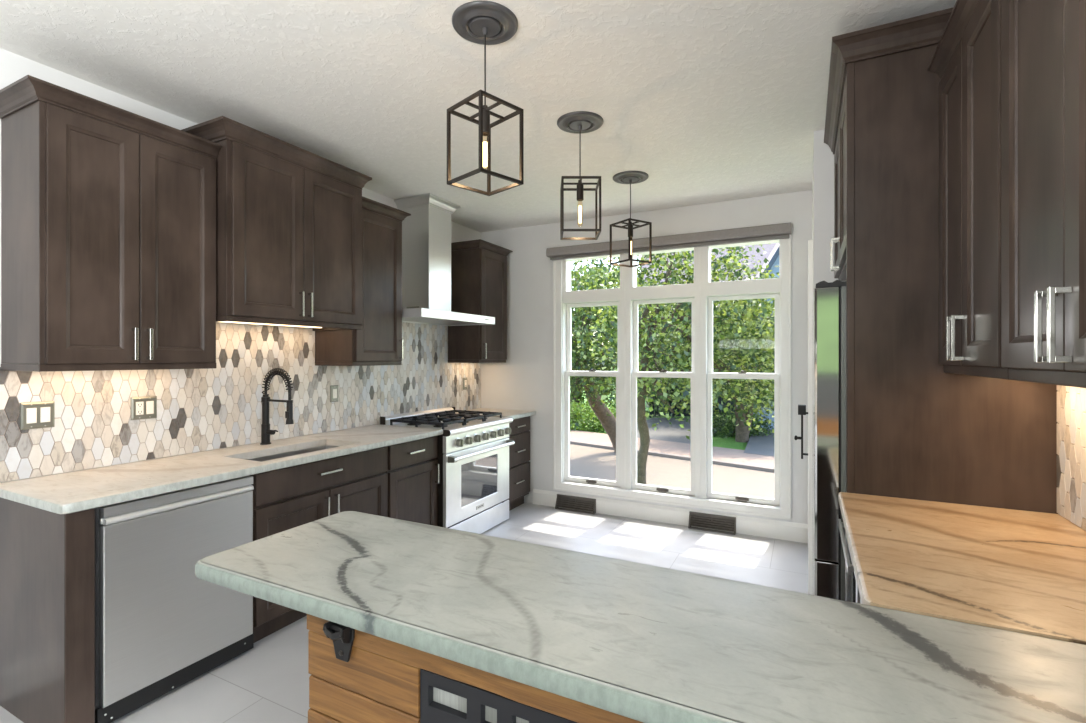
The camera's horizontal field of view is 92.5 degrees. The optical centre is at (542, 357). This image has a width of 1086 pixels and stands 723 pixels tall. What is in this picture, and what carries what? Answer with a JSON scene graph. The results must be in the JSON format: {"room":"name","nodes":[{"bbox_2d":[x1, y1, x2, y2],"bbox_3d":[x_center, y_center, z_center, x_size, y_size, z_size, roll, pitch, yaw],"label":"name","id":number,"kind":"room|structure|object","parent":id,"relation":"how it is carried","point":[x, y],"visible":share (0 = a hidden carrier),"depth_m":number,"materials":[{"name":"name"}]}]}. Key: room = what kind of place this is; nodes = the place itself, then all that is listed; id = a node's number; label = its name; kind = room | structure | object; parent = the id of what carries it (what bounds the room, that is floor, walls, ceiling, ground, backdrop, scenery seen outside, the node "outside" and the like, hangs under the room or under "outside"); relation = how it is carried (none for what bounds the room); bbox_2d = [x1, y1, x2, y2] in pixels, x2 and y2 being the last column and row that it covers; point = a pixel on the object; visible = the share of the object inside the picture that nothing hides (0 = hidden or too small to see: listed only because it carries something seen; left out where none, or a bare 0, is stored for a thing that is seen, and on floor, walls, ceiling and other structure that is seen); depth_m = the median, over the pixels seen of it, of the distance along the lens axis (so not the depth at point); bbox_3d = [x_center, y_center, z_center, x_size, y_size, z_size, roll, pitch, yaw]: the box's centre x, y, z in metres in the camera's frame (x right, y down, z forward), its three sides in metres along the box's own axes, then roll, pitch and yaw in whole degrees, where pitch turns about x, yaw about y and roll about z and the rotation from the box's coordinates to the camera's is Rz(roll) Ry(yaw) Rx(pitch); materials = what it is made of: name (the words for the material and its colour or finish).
{"room":"kitchen","nodes":[
{"label":"kitchen","id":0,"kind":"room"},
{"bbox_2d":[0,48,480,482],"bbox_3d":[-2.811,0.070,1.332,0.180,2.740,9.240,0,0,27],"label":"wall","id":1,"kind":"structure","parent":0,"point":[13,67],"depth_m":2.45,"materials":[{"name":"paint"}]},
{"bbox_2d":[0,75,221,371],"bbox_3d":[-1.950,-0.504,2.370,0.404,1.118,0.730,0,0,27],"label":"upper cabinet","id":2,"kind":"object","parent":1,"relation":"attached to","point":[108,212],"visible":1,"depth_m":2.19,"materials":[{"name":"brown wood"}]},
{"bbox_2d":[1,362,215,371],"bbox_3d":[-1.960,0.040,2.402,0.356,0.030,0.682,0,0,27],"label":"light","id":3,"kind":"object","parent":2,"relation":"on","point":[5,366],"depth_m":2.18,"materials":[{"name":"white"}]},
{"bbox_2d":[0,322,480,481],"bbox_3d":[-1.467,0.083,3.781,0.008,0.882,3.635,0,0,27],"label":"backsplash","id":4,"kind":"structure","parent":1,"relation":"attached to","point":[198,410],"depth_m":3.02,"materials":[{"name":"tile"}]},
{"bbox_2d":[20,401,54,429],"bbox_3d":[-2.215,0.253,2.281,0.012,0.118,0.116,0,0,27],"label":"switch plate","id":5,"kind":"object","parent":4,"relation":"attached to","point":[33,415],"visible":1,"depth_m":2.28,"materials":[{"name":"metal"}]},
{"bbox_2d":[130,396,156,419],"bbox_3d":[-2.029,0.257,2.648,0.013,0.115,0.118,0,0,27],"label":"outlet plate","id":6,"kind":"object","parent":4,"relation":"attached to","point":[145,407],"visible":1,"depth_m":2.64,"materials":[{"name":"metal"}]},
{"bbox_2d":[136,402,143,414],"bbox_3d":[-2.036,0.257,2.626,0.004,0.066,0.033,0,0,27],"label":"receptacle","id":7,"kind":"object","parent":6,"relation":"attached to","point":[139,405],"depth_m":2.62,"materials":[{"name":"white plastic"}]},
{"bbox_2d":[330,385,337,401],"bbox_3d":[-1.489,0.258,3.716,0.012,0.120,0.073,0,0,27],"label":"outlet plate","id":8,"kind":"object","parent":4,"relation":"attached to","point":[333,388],"visible":1,"depth_m":3.71,"materials":[{"name":"metal"}]},
{"bbox_2d":[463,377,466,389],"bbox_3d":[-0.768,0.258,5.141,0.013,0.120,0.073,0,0,27],"label":"outlet plate","id":9,"kind":"object","parent":4,"relation":"attached to","point":[465,378],"visible":1,"depth_m":5.13,"materials":[{"name":"metal"}]},
{"bbox_2d":[181,116,371,330],"bbox_3d":[-1.551,-0.678,3.071,0.484,0.993,0.976,0,0,27],"label":"upper cabinet","id":10,"kind":"object","parent":1,"relation":"attached to","point":[289,216],"visible":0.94,"depth_m":2.87,"materials":[{"name":"brown wood"}]},
{"bbox_2d":[216,315,360,330],"bbox_3d":[-1.572,-0.197,3.081,0.436,0.030,0.880,0,0,27],"label":"light","id":11,"kind":"object","parent":10,"relation":"on","point":[317,324],"depth_m":2.97,"materials":[{"name":"white plastic"}]},
{"bbox_2d":[315,196,410,365],"bbox_3d":[-1.272,-0.504,3.711,0.404,1.118,0.515,0,0,27],"label":"upper cabinet","id":12,"kind":"object","parent":1,"relation":"attached to","point":[379,341],"visible":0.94,"depth_m":3.60,"materials":[{"name":"brown wood"}]},
{"bbox_2d":[394,193,494,325],"bbox_3d":[-0.893,-0.795,4.324,0.539,1.001,0.998,0,0,27],"label":"range hood","id":13,"kind":"object","parent":1,"relation":"attached to","point":[426,234],"visible":0.88,"depth_m":4.25,"materials":[{"name":"metal"}]},
{"bbox_2d":[448,239,512,362],"bbox_3d":[-0.610,-0.506,5.019,0.404,1.113,0.573,0,0,27],"label":"upper cabinet","id":14,"kind":"object","parent":1,"relation":"attached to","point":[478,267],"visible":0.98,"depth_m":4.84,"materials":[{"name":"brown wood"}]},
{"bbox_2d":[448,360,505,362],"bbox_3d":[-0.632,0.035,5.030,0.356,0.030,0.477,0,0,27],"label":"light","id":15,"kind":"object","parent":14,"relation":"on","point":[449,361],"depth_m":4.85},
{"bbox_2d":[0,502,807,722],"bbox_3d":[0.101,1.515,-0.023,6.600,0.150,9.450,0,0,27],"label":"floor","id":16,"kind":"structure","parent":0,"point":[268,682],"depth_m":3.50,"materials":[{"name":"tile"}]},
{"bbox_2d":[0,497,94,722],"bbox_3d":[-1.993,1.003,2.072,0.608,0.874,0.091,0,0,27],"label":"end panel","id":17,"kind":"object","parent":16,"relation":"on","point":[47,558],"visible":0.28,"depth_m":1.97,"materials":[{"name":"brown wood"}]},
{"bbox_2d":[95,476,253,722],"bbox_3d":[-1.792,0.997,2.383,0.570,0.850,0.632,0,0,27],"label":"dishwasher","id":18,"kind":"object","parent":16,"relation":"on","point":[160,627],"visible":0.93,"depth_m":2.18,"materials":[{"name":"silver metal"}]},
{"bbox_2d":[249,446,386,642],"bbox_3d":[-1.462,1.004,3.086,0.640,0.872,0.916,0,0,27],"label":"base cabinet","id":19,"kind":"object","parent":16,"relation":"on","point":[287,498],"visible":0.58,"depth_m":2.83,"materials":[{"name":"brown wood"}]},
{"bbox_2d":[0,424,442,513],"bbox_3d":[-1.514,0.546,2.978,0.646,0.040,2.192,0,0,27],"label":"countertop","id":20,"kind":"structure","parent":19,"relation":"on","point":[81,490],"depth_m":2.42,"materials":[{"name":"stone"}]},
{"bbox_2d":[260,368,293,444],"bbox_3d":[-1.592,0.294,3.114,0.268,0.464,0.060,0,0,27],"label":"faucet","id":21,"kind":"object","parent":20,"relation":"on","point":[266,432],"visible":1,"depth_m":3.13,"materials":[{"name":"black metal"}]},
{"bbox_2d":[247,445,339,461],"bbox_3d":[-1.416,0.655,2.994,0.348,0.176,0.713,0,0,27],"label":"sink","id":22,"kind":"object","parent":20,"relation":"in","point":[297,452],"visible":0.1,"depth_m":3.15,"materials":[{"name":"metal"}]},
{"bbox_2d":[386,436,438,525],"bbox_3d":[-1.139,1.004,3.726,0.640,0.872,0.510,0,0,27],"label":"base cabinet","id":23,"kind":"object","parent":16,"relation":"on","point":[412,472],"visible":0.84,"depth_m":3.59,"materials":[{"name":"brown wood"}]},
{"bbox_2d":[379,407,514,533],"bbox_3d":[-0.769,0.953,4.345,0.726,0.975,0.915,0,0,27],"label":"range","id":24,"kind":"object","parent":16,"relation":"on","point":[473,457],"visible":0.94,"depth_m":4.14,"materials":[{"name":"silver metal"}]},
{"bbox_2d":[393,417,503,429],"bbox_3d":[-0.798,0.548,4.360,0.620,0.027,0.908,0,0,27],"label":"cooktop","id":25,"kind":"object","parent":24,"relation":"in","point":[446,427],"depth_m":4.15,"materials":[{"name":"metal"}]},
{"bbox_2d":[307,614,643,722],"bbox_3d":[0.351,1.006,1.006,1.786,0.869,0.457,0,0,27],"label":"base cabinet","id":26,"kind":"object","parent":16,"relation":"on","point":[383,680],"visible":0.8,"depth_m":1.07,"materials":[{"name":"marble"},{"name":"wood plank"},{"name":"black metal"}]},
{"bbox_2d":[323,621,354,661],"bbox_3d":[-0.448,0.622,1.135,0.068,0.090,0.034,0,0,27],"label":"bottle opener","id":27,"kind":"object","parent":26,"relation":"attached to","point":[342,636],"visible":0.84,"depth_m":1.13,"materials":[{"name":"black metal"}]},
{"bbox_2d":[195,511,1085,722],"bbox_3d":[0.176,0.548,1.085,2.185,0.044,0.525,0,0,27],"label":"countertop","id":28,"kind":"structure","parent":26,"relation":"on","point":[645,643],"depth_m":1.00,"materials":[{"name":"grey stone"}]},
{"bbox_2d":[507,416,529,510],"bbox_3d":[-0.491,1.004,5.007,0.640,0.872,0.508,0,0,27],"label":"base cabinet","id":29,"kind":"object","parent":16,"relation":"on","point":[519,453],"visible":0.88,"depth_m":4.91,"materials":[{"name":"brown wood"}]},
{"bbox_2d":[455,408,535,418],"bbox_3d":[-0.481,0.546,5.020,0.646,0.040,0.546,0,0,27],"label":"countertop","id":30,"kind":"structure","parent":29,"relation":"on","point":[515,414],"depth_m":5.02,"materials":[{"name":"stone"}]},
{"bbox_2d":[812,280,845,600],"bbox_3d":[1.636,0.564,2.381,0.709,1.752,0.950,0,0,27],"label":"refrigerator","id":31,"kind":"object","parent":16,"relation":"on","point":[829,299],"visible":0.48,"depth_m":2.09,"materials":[{"name":"metal"}]},
{"bbox_2d":[838,519,859,602],"bbox_3d":[1.310,1.006,1.643,0.630,0.868,0.545,0,0,27],"label":"cooler","id":32,"kind":"object","parent":16,"relation":"on","point":[852,594],"visible":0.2,"depth_m":1.83,"materials":[{"name":"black metal"}]},
{"bbox_2d":[831,7,1057,513],"bbox_3d":[1.432,0.102,1.890,0.670,2.675,0.086,0,0,27],"label":"end panel","id":33,"kind":"object","parent":16,"relation":"on","point":[916,430],"visible":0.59,"depth_m":1.94,"materials":[{"name":"brown wood"}]},
{"bbox_3d":[1.095,1.004,1.168,0.620,0.872,0.448,0,0,27],"label":"cabinet","id":34,"kind":"object","parent":16,"relation":"on","visible":0},
{"bbox_2d":[838,492,1085,644],"bbox_3d":[1.214,0.546,1.434,0.648,0.040,1.028,0,0,27],"label":"countertop","id":35,"kind":"structure","parent":34,"relation":"on","point":[1021,571],"depth_m":1.33,"materials":[{"name":"stone"}]},
{"bbox_2d":[0,0,956,232],"bbox_3d":[0.101,-1.405,-0.023,6.600,0.210,9.450,0,0,27],"label":"ceiling","id":36,"kind":"structure","parent":0,"point":[711,100],"depth_m":2.42,"materials":[{"name":"white paint"}]},
{"bbox_2d":[447,0,523,195],"bbox_3d":[-0.225,-0.986,2.021,0.256,0.627,0.256,0,0,-45],"label":"pendant light","id":37,"kind":"object","parent":36,"relation":"hanging from","point":[481,22],"visible":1,"depth_m":2.01,"materials":[{"name":"paint"}]},
{"bbox_2d":[483,105,489,135],"bbox_3d":[-0.225,-0.922,2.021,0.038,0.110,0.038,0,0,-45],"label":"socket","id":38,"kind":"object","parent":37,"relation":"attached to","point":[486,113],"depth_m":2.01,"materials":[{"name":"brown metal"}]},
{"bbox_2d":[557,111,602,239],"bbox_3d":[0.205,-0.986,2.871,0.256,0.627,0.256,0,0,0],"label":"pendant light","id":39,"kind":"object","parent":36,"relation":"hanging from","point":[577,122],"visible":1,"depth_m":2.85,"materials":[{"name":"black metal"}]},
{"bbox_2d":[577,180,583,200],"bbox_3d":[0.205,-0.922,2.871,0.038,0.110,0.038,0,0,0],"label":"socket","id":40,"kind":"object","parent":39,"relation":"attached to","point":[580,186],"depth_m":2.86,"materials":[{"name":"brown metal"}]},
{"bbox_2d":[610,171,651,267],"bbox_3d":[0.630,-0.986,3.745,0.256,0.627,0.256,0,0,-33],"label":"pendant light","id":41,"kind":"object","parent":36,"relation":"hanging from","point":[626,177],"visible":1,"depth_m":3.71,"materials":[{"name":"black metal"}]},
{"bbox_2d":[481,190,811,523],"bbox_3d":[2.174,0.070,4.078,6.600,2.740,0.160,0,0,27],"label":"wall","id":42,"kind":"structure","parent":0,"point":[525,381],"depth_m":5.05,"materials":[{"name":"paint"}]},
{"bbox_2d":[555,494,595,514],"bbox_3d":[0.304,1.375,4.883,0.395,0.130,0.060,0,0,27],"label":"air vent","id":43,"kind":"object","parent":42,"relation":"attached to","point":[565,501],"visible":1,"depth_m":4.88,"materials":[{"name":"metal"}]},
{"bbox_2d":[562,254,624,488],"bbox_3d":[0.488,0.117,4.927,0.640,2.195,0.125,0,0,27],"label":"window","id":44,"kind":"structure","parent":42,"relation":"in","point":[570,299],"depth_m":4.89,"materials":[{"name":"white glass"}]},
{"bbox_2d":[625,247,699,497],"bbox_3d":[1.071,0.117,4.633,0.665,2.195,0.125,0,0,27],"label":"window","id":45,"kind":"structure","parent":42,"relation":"in","point":[678,293],"depth_m":4.63,"materials":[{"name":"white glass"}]},
{"bbox_2d":[546,222,790,260],"bbox_3d":[0.993,-0.990,4.531,2.112,0.115,0.096,0,0,27],"label":"roller blind","id":46,"kind":"object","parent":42,"relation":"attached to","point":[782,230],"visible":1,"depth_m":4.41,"materials":[{"name":"grey fabric"}]},
{"bbox_2d":[533,489,807,542],"bbox_3d":[0.991,1.369,4.575,2.438,0.142,0.020,0,0,27],"label":"baseboard","id":47,"kind":"structure","parent":42,"relation":"attached to","point":[783,530],"depth_m":4.50,"materials":[{"name":"white wood"}]},
{"bbox_2d":[553,234,790,519],"bbox_3d":[1.033,0.122,4.571,2.074,2.305,0.070,0,0,27],"label":"trim","id":48,"kind":"structure","parent":42,"relation":"attached to","point":[783,512],"depth_m":4.40,"materials":[{"name":"white wood"}]},
{"bbox_2d":[688,511,735,534],"bbox_3d":[1.405,1.375,4.326,0.373,0.130,0.060,0,0,27],"label":"air vent","id":49,"kind":"object","parent":42,"relation":"attached to","point":[711,521],"visible":1,"depth_m":4.32,"materials":[{"name":"metal"}]},
{"bbox_2d":[700,239,780,506],"bbox_3d":[1.656,0.117,4.337,0.646,2.195,0.125,0,0,27],"label":"window","id":50,"kind":"structure","parent":42,"relation":"in","point":[710,291],"depth_m":4.37,"materials":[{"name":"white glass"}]},
{"bbox_2d":[812,129,845,296],"bbox_3d":[1.548,0.070,1.996,0.880,2.740,4.120,0,0,27],"label":"wall","id":51,"kind":"structure","parent":0,"point":[823,158],"depth_m":2.97,"materials":[{"name":"paint"}]},
{"bbox_2d":[794,240,812,594],"bbox_3d":[1.829,0.365,3.568,0.176,2.150,0.960,0,0,27],"label":"door","id":52,"kind":"structure","parent":51,"relation":"in","point":[801,408],"depth_m":3.14,"materials":[{"name":"white paint"},{"name":"black metal"}]},
{"bbox_2d":[824,53,845,280],"bbox_3d":[1.673,-0.828,2.366,0.670,0.815,0.977,0,0,27],"label":"upper cabinet","id":53,"kind":"object","parent":51,"relation":"attached to","point":[835,120],"visible":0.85,"depth_m":2.43,"materials":[{"name":"brown wood"}]},
{"bbox_2d":[928,0,1008,379],"bbox_3d":[1.418,-0.504,1.528,0.356,1.118,0.676,0,0,27],"label":"upper cabinet","id":54,"kind":"object","parent":51,"relation":"attached to","point":[966,59],"visible":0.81,"depth_m":1.54,"materials":[{"name":"brown wood"}]},
{"bbox_2d":[944,365,1008,379],"bbox_3d":[1.440,0.040,1.518,0.308,0.030,0.676,0,0,27],"label":"light","id":55,"kind":"object","parent":54,"relation":"on","point":[999,372],"depth_m":1.50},
{"bbox_2d":[1001,0,1085,387],"bbox_3d":[1.087,-0.504,0.874,0.356,1.118,0.791,0,0,27],"label":"upper cabinet","id":56,"kind":"object","parent":51,"relation":"attached to","point":[1043,42],"visible":1,"depth_m":1.07,"materials":[{"name":"brown wood"}]},
{"bbox_2d":[1009,368,1085,387],"bbox_3d":[1.119,0.040,0.884,0.308,0.030,0.743,0,0,27],"label":"light","id":57,"kind":"object","parent":56,"relation":"on","point":[1055,377],"depth_m":1.06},
{"bbox_2d":[1057,385,1085,530],"bbox_3d":[1.318,0.282,0.927,0.008,0.484,1.845,0,0,27],"label":"backsplash","id":58,"kind":"structure","parent":51,"relation":"attached to","point":[1071,401],"depth_m":1.65,"materials":[{"name":"tile"}]},
{"label":"outside","id":59,"kind":"structure","parent":0,"visible":0},
{"bbox_2d":[744,429,773,456],"bbox_3d":[12.859,3.955,24.538,6.200,0.050,12.600,0,0,27],"label":"driveway","id":60,"kind":"structure","parent":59,"point":[759,445],"depth_m":23.23,"materials":[{"name":"concrete"}]},
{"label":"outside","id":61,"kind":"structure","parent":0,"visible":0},
{"bbox_2d":[637,417,727,443],"bbox_3d":[7.357,3.985,29.281,4.700,0.050,11.100,0,0,27],"label":"forecourt","id":62,"kind":"structure","parent":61,"point":[665,431],"depth_m":28.21,"materials":[{"name":"concrete"}]},
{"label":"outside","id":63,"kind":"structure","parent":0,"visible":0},
{"bbox_2d":[570,381,753,449],"bbox_3d":[6.770,4.190,13.385,120.000,0.300,150.000,0,0,27],"label":"lawn","id":64,"kind":"structure","parent":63,"point":[723,442],"depth_m":25.93,"materials":[{"name":"green plant"}]},
{"bbox_2d":[570,399,603,431],"bbox_3d":[1.630,3.678,29.437,4.955,2.938,3.747,0,0,27],"label":"shrub","id":65,"kind":"object","parent":64,"relation":"on","point":[581,405],"visible":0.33,"depth_m":28.53,"materials":[{"name":"green plant"}]},
{"bbox_2d":[570,399,615,433],"bbox_3d":[2.812,3.644,29.022,4.732,2.982,3.608,0,0,27],"label":"shrub","id":66,"kind":"object","parent":64,"relation":"on","point":[592,422],"visible":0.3,"depth_m":28.37,"materials":[{"name":"green plant"}]},
{"bbox_2d":[570,257,680,416],"bbox_3d":[2.646,-1.743,35.426,14.586,13.098,12.067,0,0,27],"label":"shade tree","id":67,"kind":"object","parent":64,"relation":"on","point":[578,396],"visible":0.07,"depth_m":34.26,"materials":[{"name":"green plant"}]},
{"bbox_2d":[601,269,733,416],"bbox_3d":[9.085,-0.825,34.681,11.980,9.739,10.783,0,0,27],"label":"shade tree","id":68,"kind":"object","parent":64,"relation":"on","point":[667,304],"visible":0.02,"depth_m":33.16,"materials":[{"name":"green plant"}]},
{"bbox_2d":[570,440,773,472],"bbox_3d":[4.732,3.960,21.259,90.000,0.120,0.220,0,0,42],"label":"kerb","id":69,"kind":"object","parent":64,"relation":"on","point":[717,462],"visible":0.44,"depth_m":20.46,"materials":[{"name":"concrete"}]},
{"bbox_2d":[649,386,746,417],"bbox_3d":[11.248,2.940,35.423,8.302,2.200,0.203,0,0,-7],"label":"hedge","id":70,"kind":"object","parent":64,"relation":"on","point":[719,398],"visible":0.23,"depth_m":35.25,"materials":[{"name":"green plant"}]},
{"bbox_2d":[638,279,774,442],"bbox_3d":[9.472,0.245,24.875,10.851,7.710,7.584,0,0,8],"label":"shade tree","id":71,"kind":"object","parent":64,"relation":"on","point":[742,431],"visible":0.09,"depth_m":24.70,"materials":[{"name":"green plant"}]},
{"bbox_2d":[641,243,776,407],"bbox_3d":[14.457,-3.370,45.393,11.500,14.820,10.000,0,0,13],"label":"house","id":72,"kind":"structure","parent":64,"relation":"on","point":[768,248],"depth_m":43.28,"materials":[{"name":"beige"}]},
{"bbox_2d":[690,268,772,405],"bbox_3d":[12.731,-0.451,29.574,9.480,9.003,8.982,0,0,27],"label":"shade tree","id":73,"kind":"object","parent":64,"relation":"on","point":[762,268],"visible":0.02,"depth_m":28.82,"materials":[{"name":"green plant"}]},
{"bbox_2d":[712,405,773,437],"bbox_3d":[9.935,3.752,26.934,4.100,2.670,3.682,0,0,4],"label":"shrub","id":74,"kind":"object","parent":64,"relation":"on","point":[731,431],"visible":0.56,"depth_m":26.51,"materials":[{"name":"green plant"}]},
{"bbox_2d":[751,243,778,428],"bbox_3d":[14.816,-2.170,30.382,5.700,12.420,6.060,0,0,15],"label":"house","id":75,"kind":"structure","parent":64,"relation":"on","point":[773,258],"depth_m":28.44,"materials":[{"name":"blue"}]},
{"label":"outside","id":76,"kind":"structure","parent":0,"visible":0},
{"bbox_2d":[570,430,773,467],"bbox_3d":[5.830,4.000,22.491,90.000,0.120,3.080,0,0,42],"label":"pavement","id":77,"kind":"structure","parent":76,"point":[677,448],"depth_m":22.27,"materials":[{"name":"grey concrete"}]},
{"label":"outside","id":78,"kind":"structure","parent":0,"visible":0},
{"bbox_2d":[570,444,773,498],"bbox_3d":[1.499,4.080,17.630,90.000,0.120,9.500,0,0,42],"label":"road","id":79,"kind":"structure","parent":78,"point":[585,461],"depth_m":18.18,"materials":[{"name":"concrete"}]},
{"bbox_2d":[570,259,670,452],"bbox_3d":[2.021,-0.129,20.377,7.027,8.554,6.658,0,0,-8],"label":"maple tree","id":80,"kind":"object","parent":79,"relation":"on","point":[579,363],"visible":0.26,"depth_m":19.71,"materials":[{"name":"green plant"}]},
{"bbox_2d":[574,243,778,483],"bbox_3d":[3.538,0.454,11.824,6.087,7.179,4.301,0,0,-11],"label":"maple tree","id":81,"kind":"object","parent":79,"relation":"on","point":[668,362],"visible":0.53,"depth_m":11.10,"materials":[{"name":"green plant"}]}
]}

